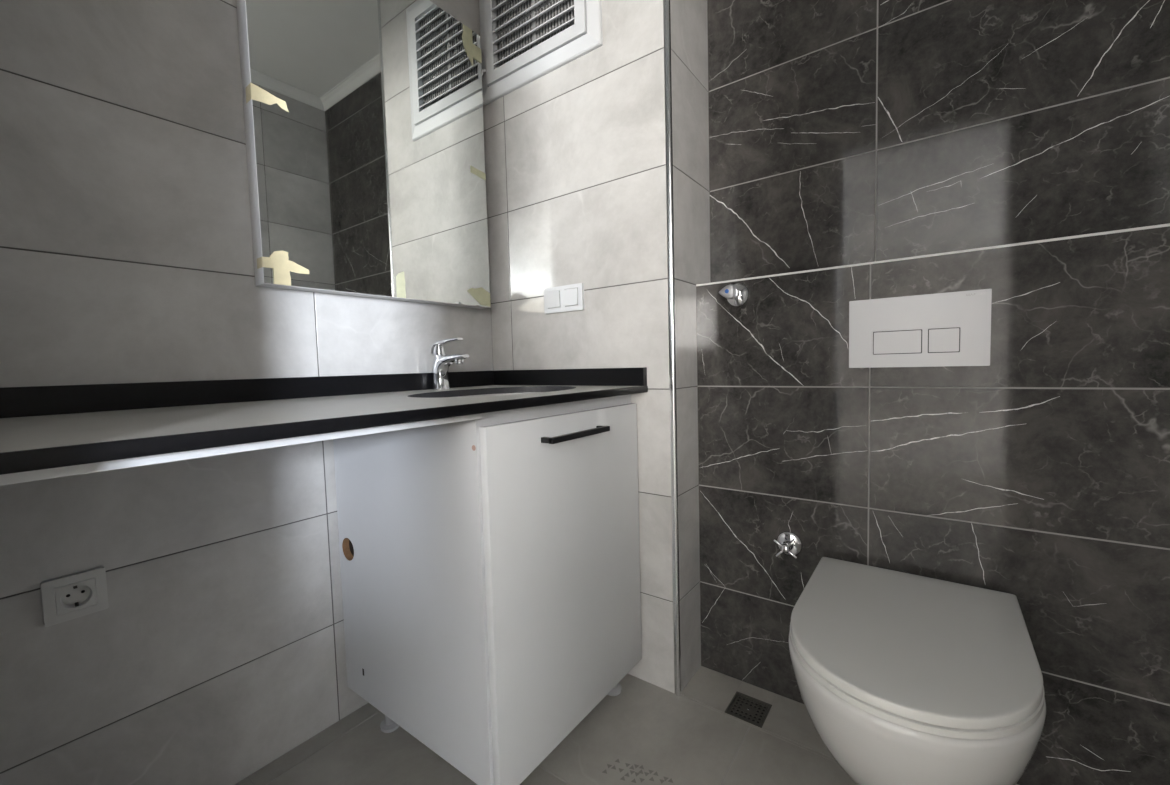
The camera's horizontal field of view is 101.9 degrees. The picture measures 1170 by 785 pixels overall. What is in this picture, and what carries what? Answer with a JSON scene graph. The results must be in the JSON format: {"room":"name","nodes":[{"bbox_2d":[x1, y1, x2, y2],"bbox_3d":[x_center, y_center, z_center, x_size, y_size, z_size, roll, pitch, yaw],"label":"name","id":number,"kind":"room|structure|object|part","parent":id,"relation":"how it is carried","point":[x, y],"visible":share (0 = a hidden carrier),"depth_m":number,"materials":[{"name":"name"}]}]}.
{"room":"bathroom","nodes":[
{"label":"bathroom","id":0,"kind":"room"},
{"bbox_2d":[0,0,492,784],"bbox_3d":[-0.767,-0.380,1.227,0.120,2.550,1.270,1,4,36],"label":"wall","id":1,"kind":"structure","parent":0,"point":[217,651],"depth_m":0.98,"materials":[{"name":"tile"}]},
{"bbox_2d":[40,566,108,626],"bbox_3d":[-0.950,0.379,0.885,0.012,0.081,0.082,1,4,36],"label":"power socket","id":2,"kind":"object","parent":1,"relation":"attached to","point":[72,596],"visible":1,"depth_m":0.88,"materials":[{"name":"plastic"}]},
{"bbox_2d":[0,370,494,417],"bbox_3d":[-0.702,-0.014,1.207,0.018,0.052,1.270,1,4,36],"label":"backsplash","id":3,"kind":"structure","parent":1,"relation":"attached to","point":[61,399],"depth_m":1.02,"materials":[{"name":"black stone"}]},
{"bbox_2d":[236,0,490,308],"bbox_3d":[-0.563,-0.722,1.352,0.050,0.902,0.690,1,4,36],"label":"wall mirror","id":4,"kind":"object","parent":1,"relation":"attached to","point":[366,179],"visible":0.9,"depth_m":1.28,"materials":[{"name":"mirror"}]},
{"bbox_2d":[245,82,288,111],"bbox_3d":[-0.737,-0.677,1.100,0.031,0.037,0.077,1,4,36],"label":"tape","id":5,"kind":"object","parent":4,"relation":"attached to","point":[253,92],"visible":1,"depth_m":1.08,"materials":[{"name":"beige paper"}]},
{"bbox_2d":[270,251,290,285],"bbox_3d":[-0.713,-0.293,1.111,0.001,0.080,0.042,1,4,36],"label":"tape","id":6,"kind":"object","parent":4,"relation":"attached to","point":[279,259],"visible":1,"depth_m":1.11,"materials":[{"name":"beige paper"}]},
{"bbox_2d":[257,257,308,273],"bbox_3d":[-0.719,-0.301,1.132,0.031,0.029,0.101,1,4,36],"label":"tape","id":7,"kind":"object","parent":4,"relation":"attached to","point":[266,262],"visible":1,"depth_m":1.13,"materials":[{"name":"beige paper"}]},
{"bbox_2d":[396,272,405,297],"bbox_3d":[-0.529,-0.311,1.364,0.001,0.076,0.029,1,4,36],"label":"tape","id":8,"kind":"object","parent":4,"relation":"attached to","point":[400,278],"visible":1,"depth_m":1.36,"materials":[{"name":"beige paper"}]},
{"bbox_2d":[462,24,473,65],"bbox_3d":[-0.383,-1.133,1.544,0.001,0.113,0.045,1,4,36],"label":"tape","id":9,"kind":"object","parent":4,"relation":"attached to","point":[467,32],"visible":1,"depth_m":1.54,"materials":[{"name":"beige paper"}]},
{"bbox_2d":[466,39,481,62],"bbox_3d":[-0.365,-1.125,1.564,0.001,0.045,0.063,1,4,36],"label":"tape","id":10,"kind":"object","parent":4,"relation":"attached to","point":[473,50],"visible":1,"depth_m":1.56,"materials":[{"name":"beige paper"}]},
{"bbox_2d":[470,165,485,179],"bbox_3d":[-0.357,-0.735,1.588,0.001,0.030,0.066,1,4,36],"label":"tape","id":11,"kind":"object","parent":4,"relation":"attached to","point":[475,171],"visible":1,"depth_m":1.59,"materials":[{"name":"beige paper"}]},
{"bbox_2d":[467,287,490,306],"bbox_3d":[-0.356,-0.324,1.597,0.001,0.062,0.101,1,4,36],"label":"tape","id":12,"kind":"object","parent":4,"relation":"attached to","point":[481,295],"visible":1,"depth_m":1.60,"materials":[{"name":"beige paper"}]},
{"bbox_2d":[483,0,710,692],"bbox_3d":[0.014,-0.428,1.682,0.834,2.550,0.394,1,4,36],"label":"wall","id":13,"kind":"structure","parent":0,"point":[575,155],"depth_m":1.39,"materials":[{"name":"tile"}]},
{"bbox_2d":[479,0,602,104],"bbox_3d":[-0.170,-1.251,1.479,0.498,0.504,0.047,1,4,36],"label":"air vent","id":14,"kind":"object","parent":13,"relation":"in","point":[523,41],"visible":1,"depth_m":1.50,"materials":[{"name":"white plastic"}]},
{"bbox_2d":[496,0,572,66],"bbox_3d":[-0.161,-1.252,1.491,0.346,0.348,0.008,1,4,36],"label":"grille","id":15,"kind":"object","parent":14,"relation":"attached to","point":[568,15],"depth_m":1.52,"materials":[{"name":"plastic"}]},
{"bbox_3d":[-0.166,-1.252,1.485,0.414,0.420,0.024,1,4,36],"label":"frame","id":16,"kind":"part","parent":14,"relation":"part of","materials":[{"name":"white plastic"}]},
{"bbox_2d":[544,283,584,313],"bbox_3d":[-0.069,-0.296,1.498,0.154,0.081,0.016,1,4,36],"label":"light switch","id":17,"kind":"object","parent":13,"relation":"attached to","point":[566,298],"visible":1,"depth_m":1.49,"materials":[{"name":"white plastic"}]},
{"bbox_2d":[493,367,646,385],"bbox_3d":[-0.076,-0.049,1.522,0.614,0.052,0.018,1,4,36],"label":"backsplash","id":18,"kind":"structure","parent":13,"relation":"attached to","point":[592,376],"depth_m":1.48,"materials":[{"name":"black stone"}]},
{"bbox_2d":[663,0,680,695],"bbox_3d":[0.232,-0.388,1.283,0.017,2.505,0.017,1,4,36],"label":"trim","id":19,"kind":"structure","parent":13,"relation":"attached to","point":[666,3],"depth_m":1.29,"materials":[{"name":"silver metal"}]},
{"bbox_2d":[235,666,1017,784],"bbox_3d":[0.103,0.937,0.839,2.015,0.080,1.814,1,4,36],"label":"floor","id":20,"kind":"structure","parent":0,"point":[646,733],"depth_m":1.17,"materials":[{"name":"tile"}]},
{"bbox_2d":[333,394,641,784],"bbox_3d":[-0.235,0.445,1.319,0.624,0.864,0.578,1,4,36],"label":"vanity cabinet","id":21,"kind":"object","parent":20,"relation":"on","point":[490,565],"visible":0.98,"depth_m":1.07,"materials":[{"name":"white laminate"}]},
{"bbox_2d":[0,367,647,474],"bbox_3d":[-0.454,0.000,1.025,0.634,0.071,1.270,1,4,36],"label":"countertop","id":22,"kind":"structure","parent":21,"relation":"on","point":[42,427],"depth_m":0.85,"materials":[{"name":"black stone"}]},
{"bbox_2d":[0,413,481,485],"bbox_3d":[-0.406,0.064,0.629,0.017,0.014,0.684,1,4,36],"label":"support rail","id":23,"kind":"object","parent":22,"relation":"attached to","point":[13,478],"visible":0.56,"depth_m":0.56,"materials":[{"name":"white paint"}]},
{"bbox_2d":[431,338,468,389],"bbox_3d":[-0.414,-0.087,1.453,0.151,0.155,0.054,1,4,36],"label":"faucet","id":24,"kind":"object","parent":22,"relation":"on","point":[441,362],"visible":1,"depth_m":1.46,"materials":[{"name":"silver metal"}]},
{"bbox_3d":[-0.424,-0.143,1.456,0.126,0.044,0.036,1,4,36],"label":"lever","id":25,"kind":"part","parent":24,"relation":"part of","materials":[{"name":"silver metal"}]},
{"bbox_3d":[-0.399,-0.099,1.442,0.114,0.036,0.040,1,4,36],"label":"spout","id":26,"kind":"part","parent":24,"relation":"part of","materials":[{"name":"silver metal"}]},
{"bbox_2d":[454,392,539,396],"bbox_3d":[-0.230,0.087,1.283,0.390,0.146,0.536,1,4,36],"label":"washbasin","id":27,"kind":"object","parent":22,"relation":"in","point":[518,392],"visible":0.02,"depth_m":1.48,"materials":[{"name":"ceramic"}]},
{"bbox_3d":[-0.423,0.418,1.109,0.570,0.776,0.018,1,4,36],"label":"panel","id":28,"kind":"part","parent":21,"relation":"part of","materials":[{"name":"white laminate"}]},
{"bbox_3d":[-0.484,0.388,1.499,0.008,0.758,0.541,1,4,36],"label":"panel","id":29,"kind":"part","parent":21,"relation":"part of","materials":[{"name":"white laminate"}]},
{"bbox_3d":[-0.045,0.052,1.148,0.018,0.070,0.541,1,4,36],"label":"rail","id":30,"kind":"part","parent":21,"relation":"part of","materials":[{"name":"white laminate"}]},
{"bbox_3d":[-0.018,0.428,1.160,0.018,0.760,0.569,1,4,36],"label":"door","id":31,"kind":"part","parent":21,"relation":"part of","materials":[{"name":"white paint"}]},
{"bbox_3d":[-0.017,0.097,1.110,0.034,0.013,0.222,1,4,36],"label":"handle","id":32,"kind":"part","parent":21,"relation":"part of","materials":[{"name":"black metal"}]},
{"bbox_2d":[725,691,771,727],"bbox_3d":[0.446,0.876,1.293,0.098,0.031,0.098,1,4,36],"label":"floor drain","id":33,"kind":"object","parent":20,"relation":"in","point":[744,707],"visible":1,"depth_m":1.29,"materials":[{"name":"metal"}]},
{"bbox_2d":[707,0,1169,282],"bbox_3d":[0.905,-0.423,1.194,1.182,2.550,0.120,1,4,36],"label":"wall","id":34,"kind":"structure","parent":0,"point":[842,132],"depth_m":1.15,"materials":[{"name":"stone"}]},
{"bbox_2d":[696,226,1169,784],"bbox_3d":[0.806,0.271,1.175,1.061,1.176,0.114,1,4,36],"label":"wall ledge","id":35,"kind":"object","parent":34,"relation":"attached to","point":[1039,474],"visible":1,"depth_m":1.03,"materials":[{"name":"stone"}]},
{"bbox_2d":[719,283,749,306],"bbox_3d":[0.412,-0.273,1.315,0.068,0.067,0.062,1,4,36],"label":"valve","id":36,"kind":"object","parent":35,"relation":"attached to","point":[736,295],"visible":1,"depth_m":1.32,"materials":[{"name":"silver metal"}]},
{"bbox_3d":[0.391,-0.276,1.305,0.044,0.039,0.019,1,4,36],"label":"lever","id":37,"kind":"part","parent":36,"relation":"part of","materials":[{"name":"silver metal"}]},
{"bbox_2d":[773,531,802,558],"bbox_3d":[0.543,0.415,1.276,0.067,0.067,0.056,1,4,36],"label":"valve","id":38,"kind":"object","parent":35,"relation":"attached to","point":[789,543],"visible":1,"depth_m":1.28,"materials":[{"name":"silver metal"}]},
{"bbox_3d":[0.533,0.414,1.260,0.060,0.054,0.018,1,4,36],"label":"cross handle","id":39,"kind":"part","parent":38,"relation":"part of","materials":[{"name":"silver metal"}]},
{"bbox_2d":[788,557,1045,784],"bbox_3d":[0.621,0.629,0.928,0.382,0.378,0.548,1,4,36],"label":"toilet","id":40,"kind":"object","parent":35,"relation":"attached to","point":[903,678],"visible":1,"depth_m":0.78,"materials":[{"name":"ceramic"}]},
{"bbox_3d":[0.622,0.644,0.929,0.382,0.346,0.548,1,4,36],"label":"bowl","id":41,"kind":"part","parent":40,"relation":"part of","materials":[{"name":"ceramic"}]},
{"bbox_3d":[0.608,0.466,0.905,0.377,0.012,0.514,1,4,36],"label":"seat","id":42,"kind":"part","parent":40,"relation":"part of","materials":[{"name":"plastic"}]},
{"bbox_2d":[849,289,991,367],"bbox_3d":[0.763,-0.141,1.097,0.267,0.164,0.011,1,4,36],"label":"flush plate","id":43,"kind":"object","parent":35,"relation":"attached to","point":[950,328],"visible":1,"depth_m":1.08,"materials":[{"name":"white plastic"}]},
{"bbox_2d":[696,223,1169,285],"bbox_3d":[0.759,-0.311,1.098,1.061,0.005,0.007,1,4,36],"label":"trim","id":44,"kind":"structure","parent":35,"relation":"attached to","point":[1161,225],"depth_m":1.04,"materials":[{"name":"metal"}]}
]}

